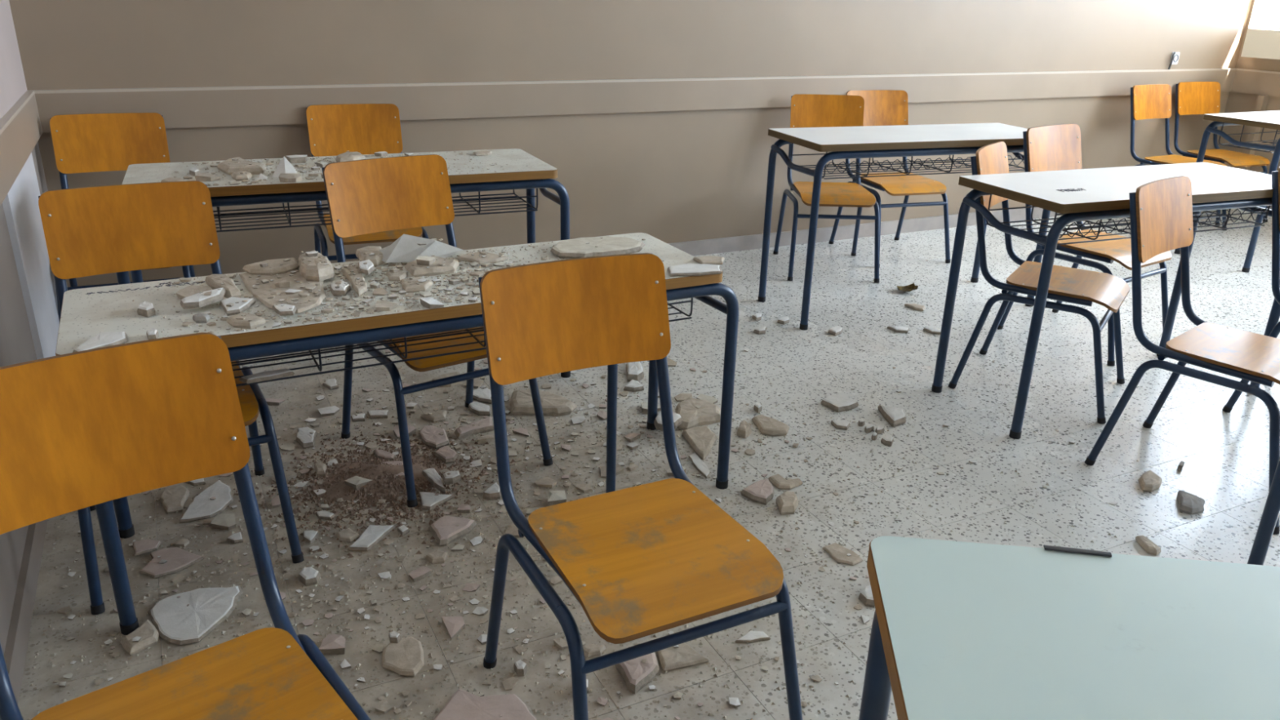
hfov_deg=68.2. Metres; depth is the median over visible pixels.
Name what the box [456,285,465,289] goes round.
crumb
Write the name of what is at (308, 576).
chunk
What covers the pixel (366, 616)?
crumb
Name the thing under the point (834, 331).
flake
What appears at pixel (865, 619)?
crumb
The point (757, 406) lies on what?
flake
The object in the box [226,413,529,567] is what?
reddish grit
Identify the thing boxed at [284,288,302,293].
crumb
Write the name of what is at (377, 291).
crumb
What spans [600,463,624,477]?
crumb
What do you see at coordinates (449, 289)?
crumb
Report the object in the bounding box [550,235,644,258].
debris
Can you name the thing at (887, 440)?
flake
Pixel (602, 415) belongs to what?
crumb
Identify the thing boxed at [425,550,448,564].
plaster slab
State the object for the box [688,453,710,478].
flake
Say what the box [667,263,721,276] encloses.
flake
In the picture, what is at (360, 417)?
flake
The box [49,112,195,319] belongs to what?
chair
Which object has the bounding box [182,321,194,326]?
crumb
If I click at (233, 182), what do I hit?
crumb
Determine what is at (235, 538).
flake
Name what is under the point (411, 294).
crumb
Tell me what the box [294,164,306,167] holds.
crumb
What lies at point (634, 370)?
flake
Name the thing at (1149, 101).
chair
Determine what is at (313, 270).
plaster slab
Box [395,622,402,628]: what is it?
crumb
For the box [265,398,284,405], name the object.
crumb
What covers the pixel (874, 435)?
flake
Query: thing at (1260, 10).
wall
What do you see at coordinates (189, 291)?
flake
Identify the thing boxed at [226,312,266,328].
plaster slab
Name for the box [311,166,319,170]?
crumb
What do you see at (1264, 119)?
school desk
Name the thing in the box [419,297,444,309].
crumb
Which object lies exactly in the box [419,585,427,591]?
crumb
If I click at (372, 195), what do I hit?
chair
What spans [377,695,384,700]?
crumb
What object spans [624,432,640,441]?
crumb
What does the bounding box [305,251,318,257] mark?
crumb
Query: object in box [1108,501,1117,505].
crumb
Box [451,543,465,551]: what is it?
crumb
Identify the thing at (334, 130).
chair
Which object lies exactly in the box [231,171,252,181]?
plaster slab
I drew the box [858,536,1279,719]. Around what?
school desk
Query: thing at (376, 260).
plaster slab
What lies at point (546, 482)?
crumb
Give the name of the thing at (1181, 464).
lump
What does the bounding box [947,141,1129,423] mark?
chair
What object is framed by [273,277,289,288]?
crumb
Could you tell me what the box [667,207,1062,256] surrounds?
baseboard
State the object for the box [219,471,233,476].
crumb
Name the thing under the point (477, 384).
crumb
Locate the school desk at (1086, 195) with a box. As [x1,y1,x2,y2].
[931,162,1279,439]
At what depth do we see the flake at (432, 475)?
2.49 m
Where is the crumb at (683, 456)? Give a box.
[680,454,686,459]
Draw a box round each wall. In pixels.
[0,0,67,655]
[8,0,1252,287]
[1217,0,1279,173]
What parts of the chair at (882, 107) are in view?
leg, leg, backrest, leg, seat, leg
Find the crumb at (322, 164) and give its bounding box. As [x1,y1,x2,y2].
[315,161,328,168]
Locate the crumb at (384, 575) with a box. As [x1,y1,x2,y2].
[377,571,391,579]
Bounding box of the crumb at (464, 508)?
[457,503,470,513]
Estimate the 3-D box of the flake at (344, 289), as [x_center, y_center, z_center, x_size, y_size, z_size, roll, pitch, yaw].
[-0.655,-0.159,2.069,0.044,0.016,0.093,-9,24,-25]
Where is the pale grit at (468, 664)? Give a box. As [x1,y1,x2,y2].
[34,329,1137,719]
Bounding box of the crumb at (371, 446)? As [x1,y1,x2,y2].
[364,442,377,449]
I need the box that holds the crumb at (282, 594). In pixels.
[280,591,285,599]
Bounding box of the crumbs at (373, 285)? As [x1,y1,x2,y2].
[173,237,663,333]
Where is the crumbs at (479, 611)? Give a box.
[42,343,1158,719]
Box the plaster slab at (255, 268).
[242,257,298,275]
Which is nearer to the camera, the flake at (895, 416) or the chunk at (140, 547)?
the chunk at (140, 547)
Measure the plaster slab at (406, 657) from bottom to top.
0.013 m
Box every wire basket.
[213,188,537,232]
[231,297,693,386]
[790,142,1024,179]
[986,193,1270,244]
[1217,122,1279,152]
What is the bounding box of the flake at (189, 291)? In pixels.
[175,284,211,299]
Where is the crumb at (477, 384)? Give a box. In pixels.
[464,379,484,388]
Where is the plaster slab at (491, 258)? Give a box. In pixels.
[456,251,508,264]
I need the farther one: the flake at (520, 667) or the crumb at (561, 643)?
the crumb at (561, 643)
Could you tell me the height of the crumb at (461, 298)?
0.005 m
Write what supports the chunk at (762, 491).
on the floor
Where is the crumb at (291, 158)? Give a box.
[285,155,307,163]
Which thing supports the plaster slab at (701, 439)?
on the floor
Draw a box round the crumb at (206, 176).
[194,172,220,181]
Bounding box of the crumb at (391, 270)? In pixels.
[389,268,399,272]
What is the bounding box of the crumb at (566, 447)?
[560,444,570,451]
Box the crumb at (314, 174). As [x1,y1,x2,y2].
[308,173,319,176]
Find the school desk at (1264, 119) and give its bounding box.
[1173,110,1279,272]
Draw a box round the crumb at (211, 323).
[206,321,215,326]
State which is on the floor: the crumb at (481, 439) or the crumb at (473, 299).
the crumb at (481, 439)
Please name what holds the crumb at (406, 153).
on the school desk at (523, 170)
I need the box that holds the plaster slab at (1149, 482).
[1138,470,1161,492]
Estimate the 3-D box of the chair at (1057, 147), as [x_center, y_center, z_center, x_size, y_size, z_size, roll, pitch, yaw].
[1.743,-0.464,3.627,0.429,0.786,0.552,-14,26,-34]
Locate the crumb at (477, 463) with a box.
[469,458,481,467]
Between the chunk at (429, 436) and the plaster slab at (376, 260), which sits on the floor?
the chunk at (429, 436)
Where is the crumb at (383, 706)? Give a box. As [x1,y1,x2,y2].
[374,699,391,713]
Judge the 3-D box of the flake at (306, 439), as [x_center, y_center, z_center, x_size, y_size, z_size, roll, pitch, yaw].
[-0.963,0.222,2.736,0.063,0.019,0.120,-9,24,-25]
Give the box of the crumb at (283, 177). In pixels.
[278,173,302,182]
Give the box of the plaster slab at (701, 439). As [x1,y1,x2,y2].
[681,426,717,460]
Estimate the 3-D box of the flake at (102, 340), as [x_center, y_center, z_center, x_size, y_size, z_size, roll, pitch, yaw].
[-0.981,-0.030,1.728,0.066,0.011,0.121,2,21,1]
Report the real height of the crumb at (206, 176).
0.015 m
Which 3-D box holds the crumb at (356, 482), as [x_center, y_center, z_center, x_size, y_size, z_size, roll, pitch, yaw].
[-0.738,0.323,2.481,0.055,0.028,0.052,12,24,25]
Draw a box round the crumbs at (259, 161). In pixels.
[173,151,507,186]
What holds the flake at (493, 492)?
on the floor
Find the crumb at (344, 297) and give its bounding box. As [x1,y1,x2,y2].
[342,295,350,300]
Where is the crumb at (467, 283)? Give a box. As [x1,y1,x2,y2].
[465,282,475,285]
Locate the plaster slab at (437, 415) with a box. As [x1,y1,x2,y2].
[420,409,446,422]
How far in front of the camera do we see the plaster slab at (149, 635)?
1.88 m
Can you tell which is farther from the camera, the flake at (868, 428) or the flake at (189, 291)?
the flake at (868, 428)
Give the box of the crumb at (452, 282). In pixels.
[448,279,459,284]
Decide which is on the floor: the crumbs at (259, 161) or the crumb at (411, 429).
the crumb at (411, 429)
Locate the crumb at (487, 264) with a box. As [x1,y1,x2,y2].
[480,262,492,267]
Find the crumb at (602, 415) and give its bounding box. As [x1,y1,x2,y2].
[596,410,606,420]
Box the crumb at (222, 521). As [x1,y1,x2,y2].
[210,513,235,529]
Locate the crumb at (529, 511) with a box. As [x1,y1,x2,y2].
[525,506,538,515]
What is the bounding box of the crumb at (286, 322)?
[283,320,293,324]
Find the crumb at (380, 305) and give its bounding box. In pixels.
[374,301,397,311]
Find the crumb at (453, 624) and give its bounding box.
[441,616,464,639]
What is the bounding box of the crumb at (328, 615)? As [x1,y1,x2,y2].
[324,612,333,618]
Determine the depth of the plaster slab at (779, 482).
2.55 m
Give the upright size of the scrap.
0.026 m
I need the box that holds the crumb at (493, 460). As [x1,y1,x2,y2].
[490,457,496,464]
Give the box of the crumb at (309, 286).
[305,284,315,289]
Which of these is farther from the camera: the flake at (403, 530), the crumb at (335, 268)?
the flake at (403, 530)
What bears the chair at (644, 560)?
on the floor
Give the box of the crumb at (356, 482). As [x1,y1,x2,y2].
[344,475,372,490]
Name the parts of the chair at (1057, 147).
leg, backrest, leg, leg, seat, leg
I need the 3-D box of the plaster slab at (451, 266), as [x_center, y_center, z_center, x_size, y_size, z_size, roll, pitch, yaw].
[-0.493,-0.226,2.247,0.127,0.019,0.120,-9,24,-25]
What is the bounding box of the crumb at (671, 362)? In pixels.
[666,357,676,366]
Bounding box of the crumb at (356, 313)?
[351,311,361,316]
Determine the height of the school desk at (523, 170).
0.709 m
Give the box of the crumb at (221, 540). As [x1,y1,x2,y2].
[217,538,226,542]
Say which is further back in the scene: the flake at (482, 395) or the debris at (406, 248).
the flake at (482, 395)
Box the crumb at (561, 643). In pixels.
[553,637,568,650]
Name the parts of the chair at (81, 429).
backrest, seat, leg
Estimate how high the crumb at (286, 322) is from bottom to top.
0.005 m
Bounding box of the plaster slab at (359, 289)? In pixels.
[341,264,367,296]
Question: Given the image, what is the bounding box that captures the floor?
[17,208,1279,719]
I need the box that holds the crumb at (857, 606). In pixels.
[853,604,862,609]
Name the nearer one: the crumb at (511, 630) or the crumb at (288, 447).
the crumb at (511, 630)
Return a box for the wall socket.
[1168,52,1180,69]
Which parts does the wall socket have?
plate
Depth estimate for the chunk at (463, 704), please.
1.73 m
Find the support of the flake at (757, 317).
on the floor
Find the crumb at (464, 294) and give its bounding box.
[460,291,467,296]
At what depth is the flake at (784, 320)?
3.80 m
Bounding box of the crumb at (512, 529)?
[504,522,524,537]
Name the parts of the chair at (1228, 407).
leg, backrest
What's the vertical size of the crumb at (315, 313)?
0.003 m
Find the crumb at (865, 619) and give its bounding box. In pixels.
[861,614,869,624]
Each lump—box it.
[192,312,209,322]
[1177,460,1184,471]
[1177,489,1204,514]
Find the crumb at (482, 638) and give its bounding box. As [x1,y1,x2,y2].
[476,634,487,644]
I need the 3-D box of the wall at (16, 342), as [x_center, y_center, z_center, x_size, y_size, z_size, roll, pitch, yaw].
[-0.569,-0.176,0.045,0.150,2.750,7.300,-9,24,-25]
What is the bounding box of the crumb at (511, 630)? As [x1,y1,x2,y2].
[506,627,515,634]
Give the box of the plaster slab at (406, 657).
[381,636,423,676]
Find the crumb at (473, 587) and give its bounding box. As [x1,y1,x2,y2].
[462,582,479,591]
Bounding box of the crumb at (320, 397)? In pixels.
[315,395,324,400]
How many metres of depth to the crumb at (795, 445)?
2.77 m
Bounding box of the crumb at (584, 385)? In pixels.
[582,383,589,388]
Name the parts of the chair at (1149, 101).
backrest, seat, leg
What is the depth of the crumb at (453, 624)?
1.95 m
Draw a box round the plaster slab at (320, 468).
[314,462,326,476]
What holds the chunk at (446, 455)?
on the floor
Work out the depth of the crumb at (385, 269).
2.22 m
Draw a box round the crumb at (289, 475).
[271,471,297,482]
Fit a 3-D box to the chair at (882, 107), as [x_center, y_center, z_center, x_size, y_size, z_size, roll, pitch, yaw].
[1.280,-0.925,4.766,0.429,0.786,0.552,-5,22,-17]
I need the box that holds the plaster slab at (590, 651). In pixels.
[582,644,605,658]
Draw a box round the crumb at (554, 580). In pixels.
[550,575,562,585]
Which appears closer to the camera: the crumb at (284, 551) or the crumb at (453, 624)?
the crumb at (453, 624)
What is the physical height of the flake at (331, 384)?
0.013 m
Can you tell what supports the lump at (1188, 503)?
on the floor
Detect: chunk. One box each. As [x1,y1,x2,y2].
[132,539,161,555]
[139,546,204,578]
[253,173,268,179]
[271,156,297,177]
[373,448,396,459]
[382,461,404,477]
[417,425,448,448]
[428,515,476,546]
[432,688,537,719]
[434,445,457,463]
[453,416,493,439]
[614,652,658,693]
[740,478,774,505]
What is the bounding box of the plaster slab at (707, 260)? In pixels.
[693,255,724,264]
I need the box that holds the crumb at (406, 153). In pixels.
[404,152,413,155]
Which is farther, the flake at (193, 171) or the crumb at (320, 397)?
the crumb at (320, 397)
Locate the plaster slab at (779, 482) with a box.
[768,473,802,489]
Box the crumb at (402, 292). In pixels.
[398,290,406,294]
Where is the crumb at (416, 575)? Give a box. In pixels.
[408,565,431,582]
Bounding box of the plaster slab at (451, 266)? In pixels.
[404,256,459,277]
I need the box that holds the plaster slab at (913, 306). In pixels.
[904,303,924,311]
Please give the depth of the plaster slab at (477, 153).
3.15 m
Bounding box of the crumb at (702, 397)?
[697,393,717,404]
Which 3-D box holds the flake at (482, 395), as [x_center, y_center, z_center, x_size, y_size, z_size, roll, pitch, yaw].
[-0.512,0.113,3.046,0.078,0.017,0.133,-9,24,-25]
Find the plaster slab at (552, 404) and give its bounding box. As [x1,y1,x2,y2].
[509,389,577,416]
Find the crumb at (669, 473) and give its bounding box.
[666,466,686,475]
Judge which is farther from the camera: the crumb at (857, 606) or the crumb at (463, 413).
the crumb at (463, 413)
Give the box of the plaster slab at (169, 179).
[160,177,187,182]
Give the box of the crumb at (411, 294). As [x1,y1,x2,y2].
[404,292,413,297]
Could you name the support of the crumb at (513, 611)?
on the floor
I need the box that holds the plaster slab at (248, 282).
[239,270,325,313]
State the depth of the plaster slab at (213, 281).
2.04 m
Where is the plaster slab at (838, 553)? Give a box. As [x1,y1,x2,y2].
[822,542,862,565]
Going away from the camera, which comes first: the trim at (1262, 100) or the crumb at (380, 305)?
the crumb at (380, 305)
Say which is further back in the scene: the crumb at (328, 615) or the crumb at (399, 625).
the crumb at (328, 615)
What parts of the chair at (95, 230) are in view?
leg, backrest, seat, leg, leg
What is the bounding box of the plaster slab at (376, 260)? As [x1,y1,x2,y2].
[355,245,385,266]
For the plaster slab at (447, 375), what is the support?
on the floor
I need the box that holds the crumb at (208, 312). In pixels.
[203,310,210,315]
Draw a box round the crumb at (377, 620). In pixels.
[373,616,382,623]
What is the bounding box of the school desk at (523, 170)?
[115,148,570,377]
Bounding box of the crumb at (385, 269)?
[381,267,388,271]
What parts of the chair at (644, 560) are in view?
leg, leg, backrest, seat, leg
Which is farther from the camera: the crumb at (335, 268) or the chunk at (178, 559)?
the crumb at (335, 268)
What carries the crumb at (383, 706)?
on the floor
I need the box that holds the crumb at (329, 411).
[317,405,339,417]
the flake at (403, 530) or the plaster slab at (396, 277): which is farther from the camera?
the flake at (403, 530)
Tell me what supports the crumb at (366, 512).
on the reddish grit at (393, 488)
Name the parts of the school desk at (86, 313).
leg, leg, frame rail, leg, leg, leg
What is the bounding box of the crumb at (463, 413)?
[460,412,468,415]
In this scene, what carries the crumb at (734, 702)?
on the floor
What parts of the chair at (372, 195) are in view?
leg, backrest, leg, seat, leg, leg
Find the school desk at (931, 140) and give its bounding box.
[757,122,1050,330]
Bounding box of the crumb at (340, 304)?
[335,302,346,306]
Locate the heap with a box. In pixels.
[309,453,446,502]
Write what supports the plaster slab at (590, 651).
on the floor
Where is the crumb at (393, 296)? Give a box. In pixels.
[386,293,396,299]
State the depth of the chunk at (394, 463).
2.58 m
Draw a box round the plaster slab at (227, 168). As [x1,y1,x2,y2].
[217,156,266,174]
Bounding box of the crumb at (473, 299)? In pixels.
[467,296,477,302]
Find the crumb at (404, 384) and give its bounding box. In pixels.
[402,382,409,386]
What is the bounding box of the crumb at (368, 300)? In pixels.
[362,298,373,303]
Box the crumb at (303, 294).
[297,292,309,297]
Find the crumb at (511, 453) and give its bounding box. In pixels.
[508,449,517,457]
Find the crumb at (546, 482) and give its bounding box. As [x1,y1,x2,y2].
[534,476,556,488]
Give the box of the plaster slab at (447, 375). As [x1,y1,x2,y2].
[431,371,462,386]
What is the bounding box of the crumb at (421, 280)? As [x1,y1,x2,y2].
[417,278,426,282]
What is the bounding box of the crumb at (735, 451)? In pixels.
[731,448,738,453]
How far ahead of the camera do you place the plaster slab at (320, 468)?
2.54 m
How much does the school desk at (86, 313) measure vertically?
0.608 m
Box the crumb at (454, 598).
[449,595,459,602]
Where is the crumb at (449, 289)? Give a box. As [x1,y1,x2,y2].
[443,288,453,291]
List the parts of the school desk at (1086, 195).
leg, leg, frame rail, leg, leg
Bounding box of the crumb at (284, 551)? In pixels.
[278,549,286,554]
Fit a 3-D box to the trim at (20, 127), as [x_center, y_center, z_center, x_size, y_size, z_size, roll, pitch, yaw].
[-0.502,0.365,0.289,0.022,0.144,7.278,-9,24,-25]
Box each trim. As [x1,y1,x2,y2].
[0,90,42,206]
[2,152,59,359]
[26,68,1235,133]
[1231,68,1279,97]
[1239,95,1269,170]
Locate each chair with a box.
[0,332,370,719]
[38,180,303,614]
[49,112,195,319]
[306,103,428,261]
[321,154,552,507]
[478,253,802,719]
[773,93,879,282]
[828,89,951,267]
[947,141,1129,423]
[997,123,1172,365]
[1084,176,1279,534]
[1106,84,1227,231]
[1173,81,1269,226]
[1222,166,1279,413]
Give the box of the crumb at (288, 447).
[279,443,295,451]
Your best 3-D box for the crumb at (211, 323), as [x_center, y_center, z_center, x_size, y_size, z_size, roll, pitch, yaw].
[-0.837,-0.071,1.847,0.015,0.005,0.012,17,26,34]
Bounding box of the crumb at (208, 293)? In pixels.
[204,291,211,295]
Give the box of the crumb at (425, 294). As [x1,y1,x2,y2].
[419,291,431,297]
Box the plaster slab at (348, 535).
[335,528,360,542]
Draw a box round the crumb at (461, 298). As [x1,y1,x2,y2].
[454,297,463,301]
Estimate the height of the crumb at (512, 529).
0.014 m
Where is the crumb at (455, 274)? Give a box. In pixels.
[451,272,459,276]
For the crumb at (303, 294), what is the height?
0.006 m
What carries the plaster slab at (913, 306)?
on the floor
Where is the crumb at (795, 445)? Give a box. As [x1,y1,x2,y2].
[792,443,799,448]
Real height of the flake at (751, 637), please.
0.009 m
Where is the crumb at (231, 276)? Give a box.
[226,274,233,279]
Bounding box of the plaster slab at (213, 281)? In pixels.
[204,274,241,297]
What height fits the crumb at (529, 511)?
0.011 m
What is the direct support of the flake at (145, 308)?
on the school desk at (86, 313)
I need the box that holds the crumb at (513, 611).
[510,609,517,614]
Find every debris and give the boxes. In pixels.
[377,234,462,262]
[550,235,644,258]
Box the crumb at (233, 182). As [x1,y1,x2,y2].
[229,181,240,184]
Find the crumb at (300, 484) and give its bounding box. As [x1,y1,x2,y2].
[293,480,308,488]
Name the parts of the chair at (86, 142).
leg, leg, backrest, seat, leg, leg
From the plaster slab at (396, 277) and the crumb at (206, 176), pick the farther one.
the crumb at (206, 176)
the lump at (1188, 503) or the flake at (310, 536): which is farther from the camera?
the lump at (1188, 503)
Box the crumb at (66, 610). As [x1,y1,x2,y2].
[57,605,71,614]
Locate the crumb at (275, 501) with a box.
[271,495,280,507]
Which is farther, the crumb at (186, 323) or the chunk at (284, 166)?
the chunk at (284, 166)
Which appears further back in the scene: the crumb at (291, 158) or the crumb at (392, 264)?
the crumb at (291, 158)
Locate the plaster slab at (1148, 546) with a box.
[1135,535,1160,555]
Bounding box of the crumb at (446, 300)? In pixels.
[443,299,452,302]
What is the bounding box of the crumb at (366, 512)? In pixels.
[359,509,368,515]
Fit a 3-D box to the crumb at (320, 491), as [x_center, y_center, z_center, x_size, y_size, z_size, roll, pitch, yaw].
[-0.827,0.341,2.459,0.036,0.006,0.032,-16,27,-37]
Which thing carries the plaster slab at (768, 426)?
on the floor
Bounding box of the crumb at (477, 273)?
[469,271,484,276]
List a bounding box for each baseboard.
[4,519,47,704]
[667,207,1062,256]
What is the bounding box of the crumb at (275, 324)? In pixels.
[271,321,281,328]
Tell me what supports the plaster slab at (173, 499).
on the floor
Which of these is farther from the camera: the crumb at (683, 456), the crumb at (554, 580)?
the crumb at (683, 456)
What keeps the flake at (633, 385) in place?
on the floor
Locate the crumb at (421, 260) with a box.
[416,255,435,265]
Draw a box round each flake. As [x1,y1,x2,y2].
[72,331,127,352]
[137,301,155,317]
[146,328,159,339]
[147,586,243,644]
[175,284,211,299]
[178,480,233,522]
[179,287,226,309]
[184,478,205,486]
[189,167,200,176]
[219,297,255,315]
[226,532,243,543]
[238,368,294,383]
[272,303,296,315]
[296,426,317,448]
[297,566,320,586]
[302,530,319,543]
[315,510,335,519]
[322,378,338,390]
[329,280,351,296]
[347,524,395,551]
[351,413,366,422]
[358,259,374,275]
[367,409,390,418]
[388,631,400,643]
[396,524,408,535]
[418,492,453,510]
[422,468,445,493]
[441,471,461,484]
[468,401,490,415]
[472,386,491,404]
[482,482,501,500]
[513,659,527,676]
[586,678,588,693]
[623,379,644,391]
[626,361,644,382]
[653,411,683,431]
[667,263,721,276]
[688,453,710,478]
[734,631,770,643]
[751,312,762,320]
[753,326,766,334]
[753,402,761,413]
[777,316,789,324]
[820,395,858,412]
[827,325,843,336]
[831,419,850,430]
[857,418,864,426]
[858,585,875,607]
[864,423,874,433]
[871,431,877,440]
[875,425,884,434]
[877,404,906,427]
[880,434,893,446]
[887,325,909,333]
[923,327,941,334]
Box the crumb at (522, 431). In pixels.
[512,427,528,436]
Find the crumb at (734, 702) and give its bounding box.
[728,697,740,707]
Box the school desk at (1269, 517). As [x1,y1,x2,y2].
[1247,457,1279,564]
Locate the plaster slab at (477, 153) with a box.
[472,151,491,155]
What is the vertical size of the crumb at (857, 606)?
0.004 m
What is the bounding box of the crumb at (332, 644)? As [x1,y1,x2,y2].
[319,634,345,654]
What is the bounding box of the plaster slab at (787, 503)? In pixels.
[775,491,798,515]
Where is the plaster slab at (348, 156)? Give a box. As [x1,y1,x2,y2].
[335,151,366,162]
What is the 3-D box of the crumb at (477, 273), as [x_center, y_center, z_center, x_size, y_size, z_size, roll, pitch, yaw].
[-0.382,-0.202,2.212,0.030,0.006,0.027,11,23,22]
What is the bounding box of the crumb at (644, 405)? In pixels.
[640,402,660,413]
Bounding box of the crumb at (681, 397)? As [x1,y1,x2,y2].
[674,393,692,402]
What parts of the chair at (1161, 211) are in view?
backrest, leg, leg, seat, leg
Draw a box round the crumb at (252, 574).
[249,572,257,577]
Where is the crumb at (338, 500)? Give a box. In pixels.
[336,497,343,502]
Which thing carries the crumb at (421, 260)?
on the plaster slab at (451, 266)
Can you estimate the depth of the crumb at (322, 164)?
2.87 m
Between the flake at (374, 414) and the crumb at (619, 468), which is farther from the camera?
the flake at (374, 414)
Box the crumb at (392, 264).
[388,262,395,266]
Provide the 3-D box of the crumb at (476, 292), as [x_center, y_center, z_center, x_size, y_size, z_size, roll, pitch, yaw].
[-0.355,-0.149,2.077,0.025,0.007,0.022,-10,24,-27]
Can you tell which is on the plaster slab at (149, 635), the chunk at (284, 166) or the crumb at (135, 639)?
the crumb at (135, 639)
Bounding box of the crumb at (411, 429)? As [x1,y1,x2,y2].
[393,423,416,439]
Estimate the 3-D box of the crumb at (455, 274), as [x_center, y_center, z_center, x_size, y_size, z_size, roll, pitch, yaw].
[-0.428,-0.199,2.203,0.019,0.005,0.020,3,21,2]
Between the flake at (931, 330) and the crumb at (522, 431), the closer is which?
the crumb at (522, 431)
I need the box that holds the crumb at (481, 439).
[476,434,494,444]
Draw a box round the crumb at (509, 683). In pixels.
[502,676,518,690]
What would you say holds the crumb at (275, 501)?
on the floor
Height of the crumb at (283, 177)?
0.018 m
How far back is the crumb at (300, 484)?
2.49 m
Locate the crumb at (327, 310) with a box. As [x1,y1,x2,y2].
[320,307,333,313]
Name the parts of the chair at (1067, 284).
backrest, leg, leg, seat, leg, leg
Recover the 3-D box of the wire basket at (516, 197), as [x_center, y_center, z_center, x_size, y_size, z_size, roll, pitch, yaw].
[-0.904,-0.515,2.941,1.138,0.120,0.275,-8,23,-22]
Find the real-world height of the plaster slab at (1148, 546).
0.016 m
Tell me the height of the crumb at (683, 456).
0.006 m
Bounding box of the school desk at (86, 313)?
[55,232,738,635]
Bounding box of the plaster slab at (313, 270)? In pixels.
[297,250,333,281]
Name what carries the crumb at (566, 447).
on the floor
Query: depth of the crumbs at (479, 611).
2.31 m
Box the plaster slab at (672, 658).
[657,643,709,671]
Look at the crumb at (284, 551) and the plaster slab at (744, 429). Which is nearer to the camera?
the crumb at (284, 551)
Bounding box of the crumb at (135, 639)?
[132,635,141,642]
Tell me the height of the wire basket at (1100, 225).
0.120 m
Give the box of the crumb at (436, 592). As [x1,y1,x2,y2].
[432,589,440,594]
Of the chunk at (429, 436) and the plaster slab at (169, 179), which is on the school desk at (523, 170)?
the plaster slab at (169, 179)
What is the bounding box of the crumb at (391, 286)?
[390,284,398,288]
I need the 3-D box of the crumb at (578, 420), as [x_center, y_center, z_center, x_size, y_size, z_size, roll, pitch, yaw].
[-0.187,0.184,2.892,0.043,0.013,0.035,-6,23,-18]
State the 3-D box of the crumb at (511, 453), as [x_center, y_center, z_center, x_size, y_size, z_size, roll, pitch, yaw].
[-0.374,0.266,2.679,0.048,0.008,0.031,-6,23,-18]
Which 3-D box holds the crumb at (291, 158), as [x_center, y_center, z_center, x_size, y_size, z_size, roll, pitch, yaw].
[-1.067,-0.629,2.951,0.062,0.019,0.060,-13,26,-33]
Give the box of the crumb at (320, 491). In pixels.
[313,488,326,495]
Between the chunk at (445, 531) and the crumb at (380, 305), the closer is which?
the crumb at (380, 305)
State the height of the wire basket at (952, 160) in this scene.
0.120 m
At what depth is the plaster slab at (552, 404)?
2.95 m
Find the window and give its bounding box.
[1240,25,1279,59]
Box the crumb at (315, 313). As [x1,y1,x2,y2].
[311,311,320,315]
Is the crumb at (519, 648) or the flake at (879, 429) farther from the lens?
the flake at (879, 429)
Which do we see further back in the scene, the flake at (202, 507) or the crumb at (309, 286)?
the flake at (202, 507)
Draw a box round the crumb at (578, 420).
[570,415,585,425]
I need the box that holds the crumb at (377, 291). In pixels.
[372,287,387,295]
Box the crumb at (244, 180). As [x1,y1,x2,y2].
[241,179,249,182]
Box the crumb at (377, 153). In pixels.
[373,151,387,156]
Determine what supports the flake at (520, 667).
on the floor
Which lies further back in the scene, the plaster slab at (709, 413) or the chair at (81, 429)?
the plaster slab at (709, 413)
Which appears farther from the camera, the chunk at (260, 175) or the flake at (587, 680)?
the chunk at (260, 175)
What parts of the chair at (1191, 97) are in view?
backrest, leg, seat, leg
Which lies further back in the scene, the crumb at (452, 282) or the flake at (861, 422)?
the flake at (861, 422)
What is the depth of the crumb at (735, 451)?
2.74 m
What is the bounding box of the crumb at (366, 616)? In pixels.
[364,613,369,619]
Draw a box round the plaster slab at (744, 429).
[736,419,751,438]
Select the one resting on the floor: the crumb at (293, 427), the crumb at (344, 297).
the crumb at (293, 427)
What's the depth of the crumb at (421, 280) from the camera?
2.11 m
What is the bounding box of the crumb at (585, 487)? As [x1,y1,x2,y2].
[575,483,591,493]
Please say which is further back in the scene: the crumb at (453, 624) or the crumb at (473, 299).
the crumb at (473, 299)
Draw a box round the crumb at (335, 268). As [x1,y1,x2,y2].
[333,266,342,270]
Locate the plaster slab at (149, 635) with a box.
[120,619,159,655]
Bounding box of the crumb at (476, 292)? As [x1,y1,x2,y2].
[471,288,479,295]
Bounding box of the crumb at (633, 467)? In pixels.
[627,463,638,471]
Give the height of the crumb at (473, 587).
0.007 m
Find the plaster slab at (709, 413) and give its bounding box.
[675,397,720,430]
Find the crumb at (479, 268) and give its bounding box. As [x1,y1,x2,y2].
[474,267,484,271]
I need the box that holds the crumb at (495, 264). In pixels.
[493,262,503,266]
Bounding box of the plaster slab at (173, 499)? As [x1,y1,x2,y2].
[159,484,190,513]
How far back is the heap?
2.52 m
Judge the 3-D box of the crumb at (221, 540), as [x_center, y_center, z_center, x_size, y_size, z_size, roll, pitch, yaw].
[-0.987,0.426,2.235,0.019,0.004,0.014,-8,23,-23]
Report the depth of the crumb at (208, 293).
1.94 m
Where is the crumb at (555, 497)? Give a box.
[547,490,566,506]
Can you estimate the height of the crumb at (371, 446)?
0.008 m
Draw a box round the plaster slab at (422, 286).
[400,276,433,293]
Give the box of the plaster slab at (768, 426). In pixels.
[751,414,789,436]
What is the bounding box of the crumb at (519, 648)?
[515,644,527,653]
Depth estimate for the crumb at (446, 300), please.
2.02 m
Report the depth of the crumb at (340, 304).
1.98 m
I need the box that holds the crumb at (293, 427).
[288,425,297,429]
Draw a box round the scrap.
[897,283,918,291]
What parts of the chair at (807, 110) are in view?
leg, leg, backrest, seat, leg, leg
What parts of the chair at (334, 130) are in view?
leg, leg, backrest, seat, leg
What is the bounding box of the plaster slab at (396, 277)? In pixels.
[386,270,407,281]

